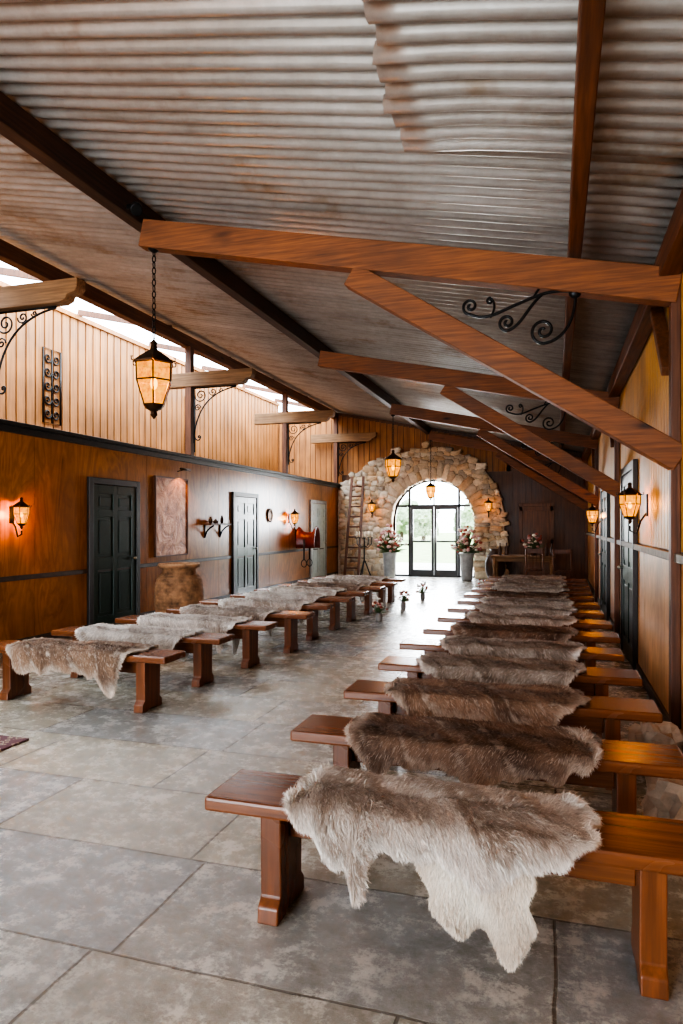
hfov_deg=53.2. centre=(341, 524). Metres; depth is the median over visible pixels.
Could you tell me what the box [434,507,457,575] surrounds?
door
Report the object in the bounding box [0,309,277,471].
wall
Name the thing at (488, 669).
animal hide
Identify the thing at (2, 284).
window
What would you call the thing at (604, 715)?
bench
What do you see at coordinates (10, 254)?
purlin
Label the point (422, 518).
tree
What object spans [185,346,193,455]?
post
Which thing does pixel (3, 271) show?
rafter
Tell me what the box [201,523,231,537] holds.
wall shelf
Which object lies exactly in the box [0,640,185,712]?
bench
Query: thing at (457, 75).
sheet
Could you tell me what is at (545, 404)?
scroll
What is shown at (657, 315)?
knee brace
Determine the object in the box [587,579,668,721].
baseboard
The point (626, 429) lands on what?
diagonal brace
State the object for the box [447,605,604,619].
bench
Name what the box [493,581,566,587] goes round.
animal hide
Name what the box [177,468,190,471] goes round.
picture light
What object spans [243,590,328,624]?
fur throw
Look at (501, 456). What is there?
diagonal brace
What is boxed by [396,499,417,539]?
tree
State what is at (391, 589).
bench
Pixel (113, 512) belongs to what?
door
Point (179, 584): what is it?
jar
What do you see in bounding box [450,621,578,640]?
animal hide
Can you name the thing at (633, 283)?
rafter
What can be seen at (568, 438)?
rafter
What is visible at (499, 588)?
animal hide
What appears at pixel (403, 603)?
jar
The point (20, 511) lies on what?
wall sconce
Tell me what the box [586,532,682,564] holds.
trim
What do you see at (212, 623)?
fur throw
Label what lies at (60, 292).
beam
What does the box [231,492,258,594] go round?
door
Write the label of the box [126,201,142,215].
spotlight
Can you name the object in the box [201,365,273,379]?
rafter
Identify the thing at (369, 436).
beam
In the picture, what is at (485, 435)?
diagonal brace
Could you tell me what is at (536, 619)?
animal hide
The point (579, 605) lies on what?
bench
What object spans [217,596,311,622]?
fur throw
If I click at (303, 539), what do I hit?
saddle
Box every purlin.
[0,91,429,433]
[0,239,337,418]
[559,0,605,449]
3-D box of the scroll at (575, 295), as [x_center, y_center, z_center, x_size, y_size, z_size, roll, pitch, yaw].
[1.273,-1.495,4.862,0.824,0.450,0.050,0,0,17]
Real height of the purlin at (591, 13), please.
0.140 m
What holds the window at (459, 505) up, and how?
in the wall at (315, 461)
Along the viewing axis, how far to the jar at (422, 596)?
13.70 m
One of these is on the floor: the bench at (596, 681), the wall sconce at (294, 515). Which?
the bench at (596, 681)
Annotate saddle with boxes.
[295,526,319,566]
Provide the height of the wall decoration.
1.260 m
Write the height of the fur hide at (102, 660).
0.410 m
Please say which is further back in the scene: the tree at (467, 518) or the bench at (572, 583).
the tree at (467, 518)
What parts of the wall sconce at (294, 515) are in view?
lantern glass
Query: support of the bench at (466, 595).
on the floor
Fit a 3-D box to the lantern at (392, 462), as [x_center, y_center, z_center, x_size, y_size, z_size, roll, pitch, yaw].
[1.097,-1.624,14.537,0.437,1.436,0.380,0,0,17]
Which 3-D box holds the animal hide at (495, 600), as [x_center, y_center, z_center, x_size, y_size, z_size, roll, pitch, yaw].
[2.513,1.147,9.268,1.255,0.356,0.544,0,0,16]
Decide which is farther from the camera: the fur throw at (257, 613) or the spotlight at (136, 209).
the fur throw at (257, 613)
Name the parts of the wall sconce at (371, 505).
lantern glass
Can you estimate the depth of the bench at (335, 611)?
9.73 m
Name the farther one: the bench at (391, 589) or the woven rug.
the bench at (391, 589)
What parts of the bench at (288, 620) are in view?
seat, leg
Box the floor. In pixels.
[0,576,682,1023]
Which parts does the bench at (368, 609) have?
seat, leg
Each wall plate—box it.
[606,304,660,397]
[654,188,682,275]
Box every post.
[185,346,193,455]
[282,393,287,473]
[334,418,337,482]
[585,463,587,581]
[595,446,597,601]
[614,401,619,633]
[669,284,680,728]
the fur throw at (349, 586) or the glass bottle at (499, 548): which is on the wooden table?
the glass bottle at (499, 548)
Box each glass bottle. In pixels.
[498,543,501,554]
[545,543,548,555]
[550,543,553,555]
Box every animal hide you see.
[279,762,603,972]
[326,573,389,596]
[343,711,604,787]
[384,676,590,726]
[415,651,586,685]
[438,634,586,660]
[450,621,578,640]
[464,610,579,626]
[474,603,577,615]
[481,596,573,606]
[483,590,568,598]
[490,585,569,592]
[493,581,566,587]
[498,577,566,582]
[502,574,565,578]
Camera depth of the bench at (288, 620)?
8.02 m
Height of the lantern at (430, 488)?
1.674 m
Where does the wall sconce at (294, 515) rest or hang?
attached to the wall at (50, 476)
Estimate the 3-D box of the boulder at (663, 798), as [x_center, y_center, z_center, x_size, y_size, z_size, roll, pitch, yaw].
[1.669,1.352,3.327,0.394,0.378,0.458,0,0,17]
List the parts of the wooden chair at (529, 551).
leg, seat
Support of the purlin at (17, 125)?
attached to the ceiling
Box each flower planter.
[374,524,407,577]
[450,526,481,580]
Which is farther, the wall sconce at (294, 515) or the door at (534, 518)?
the door at (534, 518)
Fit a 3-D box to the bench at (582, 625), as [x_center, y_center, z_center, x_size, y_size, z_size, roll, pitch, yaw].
[2.002,1.270,7.557,1.840,0.460,0.330,0,0,18]
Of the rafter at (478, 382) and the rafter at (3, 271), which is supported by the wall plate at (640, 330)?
the rafter at (478, 382)
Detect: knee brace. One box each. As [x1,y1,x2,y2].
[591,449,594,467]
[610,438,613,446]
[650,307,668,375]
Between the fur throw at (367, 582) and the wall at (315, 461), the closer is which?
the fur throw at (367, 582)
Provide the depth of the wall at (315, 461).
19.40 m
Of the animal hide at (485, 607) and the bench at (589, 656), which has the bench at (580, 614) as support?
the animal hide at (485, 607)
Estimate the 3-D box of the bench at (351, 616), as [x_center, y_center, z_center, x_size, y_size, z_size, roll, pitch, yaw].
[-0.488,1.270,10.895,1.840,0.460,0.330,0,0,17]
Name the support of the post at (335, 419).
on the trim at (9, 426)
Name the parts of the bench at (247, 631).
seat, leg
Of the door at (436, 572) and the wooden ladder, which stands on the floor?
the wooden ladder
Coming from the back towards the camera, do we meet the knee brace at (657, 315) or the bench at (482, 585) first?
the bench at (482, 585)
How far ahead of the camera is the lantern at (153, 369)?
5.71 m
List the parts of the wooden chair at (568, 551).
seat, backrest, leg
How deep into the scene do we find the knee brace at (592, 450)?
13.65 m
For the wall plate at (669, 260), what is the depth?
4.18 m
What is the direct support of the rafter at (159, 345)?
on the purlin at (10, 254)
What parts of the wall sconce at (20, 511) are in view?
lantern glass, lantern frame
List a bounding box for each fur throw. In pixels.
[75,622,203,660]
[137,612,252,654]
[179,603,281,635]
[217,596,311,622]
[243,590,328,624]
[269,586,345,616]
[291,582,364,603]
[307,577,375,601]
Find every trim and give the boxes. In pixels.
[0,419,341,487]
[0,545,337,581]
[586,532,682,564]
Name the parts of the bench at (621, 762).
leg, seat, leg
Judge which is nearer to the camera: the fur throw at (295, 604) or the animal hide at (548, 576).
the fur throw at (295, 604)
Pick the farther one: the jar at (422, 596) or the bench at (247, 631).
the jar at (422, 596)
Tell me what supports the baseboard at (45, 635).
attached to the wall at (50, 476)
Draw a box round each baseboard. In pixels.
[16,571,337,640]
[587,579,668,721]
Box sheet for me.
[362,0,682,157]
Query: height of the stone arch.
3.988 m
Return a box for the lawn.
[396,532,473,562]
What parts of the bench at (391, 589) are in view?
seat, leg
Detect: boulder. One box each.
[628,721,682,753]
[640,776,682,819]
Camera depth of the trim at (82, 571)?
9.98 m
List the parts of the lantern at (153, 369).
lantern frame, lantern glass, chain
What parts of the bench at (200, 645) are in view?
leg, seat, leg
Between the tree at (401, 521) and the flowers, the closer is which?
the flowers
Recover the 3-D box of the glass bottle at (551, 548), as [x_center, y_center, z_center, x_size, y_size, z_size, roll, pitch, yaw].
[5.082,0.590,16.485,0.084,0.300,0.082,0,0,17]
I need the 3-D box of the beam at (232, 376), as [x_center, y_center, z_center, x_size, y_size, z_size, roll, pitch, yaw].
[-2.482,-2.575,12.096,2.030,0.250,0.150,0,0,17]
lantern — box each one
[130,248,175,418]
[383,415,402,481]
[425,440,436,500]
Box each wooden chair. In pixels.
[525,549,544,574]
[553,549,571,577]
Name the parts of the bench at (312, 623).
seat, leg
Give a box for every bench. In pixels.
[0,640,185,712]
[51,626,234,686]
[115,615,277,668]
[166,607,315,653]
[199,599,333,640]
[205,769,682,1000]
[230,593,354,630]
[254,588,368,621]
[278,583,384,614]
[290,714,682,814]
[298,580,397,606]
[312,576,405,602]
[344,680,662,789]
[378,656,642,738]
[399,638,623,666]
[423,625,620,646]
[437,614,612,631]
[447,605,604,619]
[457,598,599,609]
[464,592,593,601]
[471,588,591,595]
[479,583,590,590]
[484,579,587,585]
[488,576,585,581]
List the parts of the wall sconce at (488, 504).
lantern glass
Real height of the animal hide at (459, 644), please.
0.336 m
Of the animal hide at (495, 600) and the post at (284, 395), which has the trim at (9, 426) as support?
the post at (284, 395)
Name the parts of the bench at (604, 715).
leg, seat, leg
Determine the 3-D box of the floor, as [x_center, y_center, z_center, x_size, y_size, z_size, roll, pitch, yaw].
[-1.106,1.550,8.678,9.500,0.100,23.900,0,0,17]
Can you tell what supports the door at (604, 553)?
in the wall at (644, 396)
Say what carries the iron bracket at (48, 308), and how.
attached to the post
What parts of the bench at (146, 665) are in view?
leg, seat, leg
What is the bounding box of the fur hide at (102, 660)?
[4,636,159,697]
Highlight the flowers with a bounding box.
[521,533,541,555]
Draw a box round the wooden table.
[490,554,554,575]
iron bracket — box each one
[0,305,56,394]
[193,385,236,443]
[288,422,320,464]
[338,442,365,475]
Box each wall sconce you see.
[9,497,31,536]
[288,509,298,529]
[367,500,374,517]
[484,498,491,516]
[585,504,599,531]
[616,482,647,533]
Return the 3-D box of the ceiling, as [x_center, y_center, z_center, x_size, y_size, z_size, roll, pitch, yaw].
[-0.200,-2.701,8.392,7.501,1.608,23.903,0,0,17]
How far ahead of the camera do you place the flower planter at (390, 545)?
18.92 m
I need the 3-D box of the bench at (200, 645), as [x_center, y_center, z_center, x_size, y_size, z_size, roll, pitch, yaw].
[-1.945,1.270,6.635,1.840,0.460,0.330,0,0,17]
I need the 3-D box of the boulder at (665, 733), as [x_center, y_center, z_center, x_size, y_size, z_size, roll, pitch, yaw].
[1.940,1.364,4.155,0.369,0.348,0.403,0,0,17]
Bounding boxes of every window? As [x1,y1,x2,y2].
[0,280,279,405]
[394,479,474,577]
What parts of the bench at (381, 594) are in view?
seat, leg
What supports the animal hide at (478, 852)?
on the bench at (639, 852)
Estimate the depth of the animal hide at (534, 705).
4.04 m
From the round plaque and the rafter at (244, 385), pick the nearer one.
the round plaque
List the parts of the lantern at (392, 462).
lantern glass, lantern frame, chain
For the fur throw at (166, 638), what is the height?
0.460 m
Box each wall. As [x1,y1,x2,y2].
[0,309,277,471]
[0,431,338,640]
[278,410,584,577]
[588,269,682,728]
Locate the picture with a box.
[153,475,187,556]
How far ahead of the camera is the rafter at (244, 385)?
18.54 m
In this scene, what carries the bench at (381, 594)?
on the floor
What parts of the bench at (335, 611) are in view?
seat, leg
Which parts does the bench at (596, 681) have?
leg, seat, leg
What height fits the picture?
1.320 m
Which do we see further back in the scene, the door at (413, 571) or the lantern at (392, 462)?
the door at (413, 571)
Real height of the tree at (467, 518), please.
4.013 m
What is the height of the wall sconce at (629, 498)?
0.475 m
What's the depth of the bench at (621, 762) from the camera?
3.15 m
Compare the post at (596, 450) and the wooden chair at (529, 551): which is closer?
the post at (596, 450)
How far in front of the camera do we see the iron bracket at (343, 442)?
20.21 m
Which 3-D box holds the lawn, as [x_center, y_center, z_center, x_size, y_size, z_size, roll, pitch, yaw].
[24.970,1.570,79.679,120.000,0.100,113.000,0,0,17]
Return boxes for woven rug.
[0,735,28,751]
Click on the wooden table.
(506, 558)
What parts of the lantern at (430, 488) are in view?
lantern glass, lantern frame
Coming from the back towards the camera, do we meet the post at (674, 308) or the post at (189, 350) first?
the post at (189, 350)
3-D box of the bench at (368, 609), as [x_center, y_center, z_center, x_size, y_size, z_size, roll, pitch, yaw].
[-0.182,1.270,11.742,1.840,0.460,0.330,0,0,17]
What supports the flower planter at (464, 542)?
on the floor
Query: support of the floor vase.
on the floor
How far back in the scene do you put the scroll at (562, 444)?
13.61 m
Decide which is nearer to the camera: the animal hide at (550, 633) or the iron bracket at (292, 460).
the animal hide at (550, 633)
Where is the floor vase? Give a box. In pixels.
[485,549,505,576]
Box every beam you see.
[0,277,84,311]
[170,368,255,389]
[254,410,334,424]
[311,432,376,443]
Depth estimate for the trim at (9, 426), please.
10.43 m
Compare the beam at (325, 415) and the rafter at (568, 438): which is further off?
the beam at (325, 415)
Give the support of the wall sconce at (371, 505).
attached to the stone arch
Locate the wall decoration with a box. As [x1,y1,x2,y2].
[42,346,60,425]
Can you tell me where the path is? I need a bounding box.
[396,562,473,575]
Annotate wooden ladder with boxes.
[343,476,364,574]
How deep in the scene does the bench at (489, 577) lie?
13.27 m
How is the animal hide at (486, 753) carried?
on the bench at (621, 762)
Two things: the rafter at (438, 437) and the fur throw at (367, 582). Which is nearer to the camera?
the fur throw at (367, 582)
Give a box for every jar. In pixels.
[154,562,203,614]
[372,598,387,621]
[376,613,381,621]
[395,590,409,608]
[401,601,405,608]
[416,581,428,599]
[420,593,424,599]
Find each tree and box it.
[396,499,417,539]
[405,504,439,539]
[452,503,473,534]
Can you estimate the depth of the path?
24.84 m
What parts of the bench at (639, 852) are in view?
leg, seat, leg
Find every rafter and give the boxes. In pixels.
[0,267,85,282]
[77,309,171,326]
[138,219,681,306]
[149,341,198,355]
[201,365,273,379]
[242,384,307,396]
[274,398,309,408]
[318,351,619,407]
[390,403,598,448]
[428,432,587,463]
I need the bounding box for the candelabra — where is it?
[355,531,373,575]
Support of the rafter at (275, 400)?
on the purlin at (10, 254)
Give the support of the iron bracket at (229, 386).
attached to the post at (189, 350)
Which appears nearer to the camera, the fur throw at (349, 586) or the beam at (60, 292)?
the beam at (60, 292)
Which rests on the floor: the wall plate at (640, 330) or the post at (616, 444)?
the post at (616, 444)
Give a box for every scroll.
[462,289,580,344]
[505,401,565,429]
[521,441,563,460]
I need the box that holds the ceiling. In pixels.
[0,0,682,451]
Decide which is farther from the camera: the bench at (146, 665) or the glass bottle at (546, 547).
the glass bottle at (546, 547)
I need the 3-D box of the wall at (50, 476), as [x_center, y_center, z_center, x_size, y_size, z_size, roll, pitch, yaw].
[-3.641,0.190,9.315,0.120,2.620,23.600,0,0,17]
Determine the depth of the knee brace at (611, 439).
9.03 m
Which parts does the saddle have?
saddle seat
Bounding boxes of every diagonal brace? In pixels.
[344,268,681,469]
[440,385,619,496]
[476,429,598,505]
[495,452,587,509]
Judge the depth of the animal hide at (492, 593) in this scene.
9.97 m
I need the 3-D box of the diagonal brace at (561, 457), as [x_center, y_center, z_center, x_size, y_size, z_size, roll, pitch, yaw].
[2.537,-1.179,9.265,2.391,1.628,0.120,0,0,17]
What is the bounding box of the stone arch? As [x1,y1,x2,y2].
[338,441,509,578]
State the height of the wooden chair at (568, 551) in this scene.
0.952 m
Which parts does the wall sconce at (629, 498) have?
lantern glass, lantern frame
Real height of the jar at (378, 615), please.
0.140 m
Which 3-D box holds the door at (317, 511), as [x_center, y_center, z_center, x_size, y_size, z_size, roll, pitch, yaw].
[-0.607,0.415,18.634,0.096,2.170,1.300,0,0,17]
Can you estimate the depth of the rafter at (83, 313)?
12.10 m
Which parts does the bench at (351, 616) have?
seat, leg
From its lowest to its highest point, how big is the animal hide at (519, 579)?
0.327 m
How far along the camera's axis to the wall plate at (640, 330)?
6.55 m
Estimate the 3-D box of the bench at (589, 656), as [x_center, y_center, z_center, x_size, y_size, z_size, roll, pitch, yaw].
[1.431,1.270,5.881,1.840,0.460,0.330,0,0,17]
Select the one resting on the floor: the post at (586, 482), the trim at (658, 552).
the post at (586, 482)
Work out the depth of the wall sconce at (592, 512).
12.54 m
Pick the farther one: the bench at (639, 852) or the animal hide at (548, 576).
the animal hide at (548, 576)
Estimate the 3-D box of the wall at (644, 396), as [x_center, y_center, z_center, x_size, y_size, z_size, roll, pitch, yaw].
[3.163,-0.250,7.183,0.140,3.500,23.600,0,0,17]
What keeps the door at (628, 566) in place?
in the wall at (644, 396)
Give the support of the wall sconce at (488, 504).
attached to the stone arch
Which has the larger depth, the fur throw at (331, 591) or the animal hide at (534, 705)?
the fur throw at (331, 591)
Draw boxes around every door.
[87,477,139,625]
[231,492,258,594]
[309,500,326,579]
[411,507,433,574]
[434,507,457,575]
[519,503,553,575]
[598,489,609,620]
[617,459,637,669]
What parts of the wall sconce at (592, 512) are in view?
lantern glass, lantern frame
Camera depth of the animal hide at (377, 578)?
13.34 m
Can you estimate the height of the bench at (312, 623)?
0.460 m
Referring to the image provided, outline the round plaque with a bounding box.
[267,508,272,521]
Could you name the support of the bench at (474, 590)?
on the floor

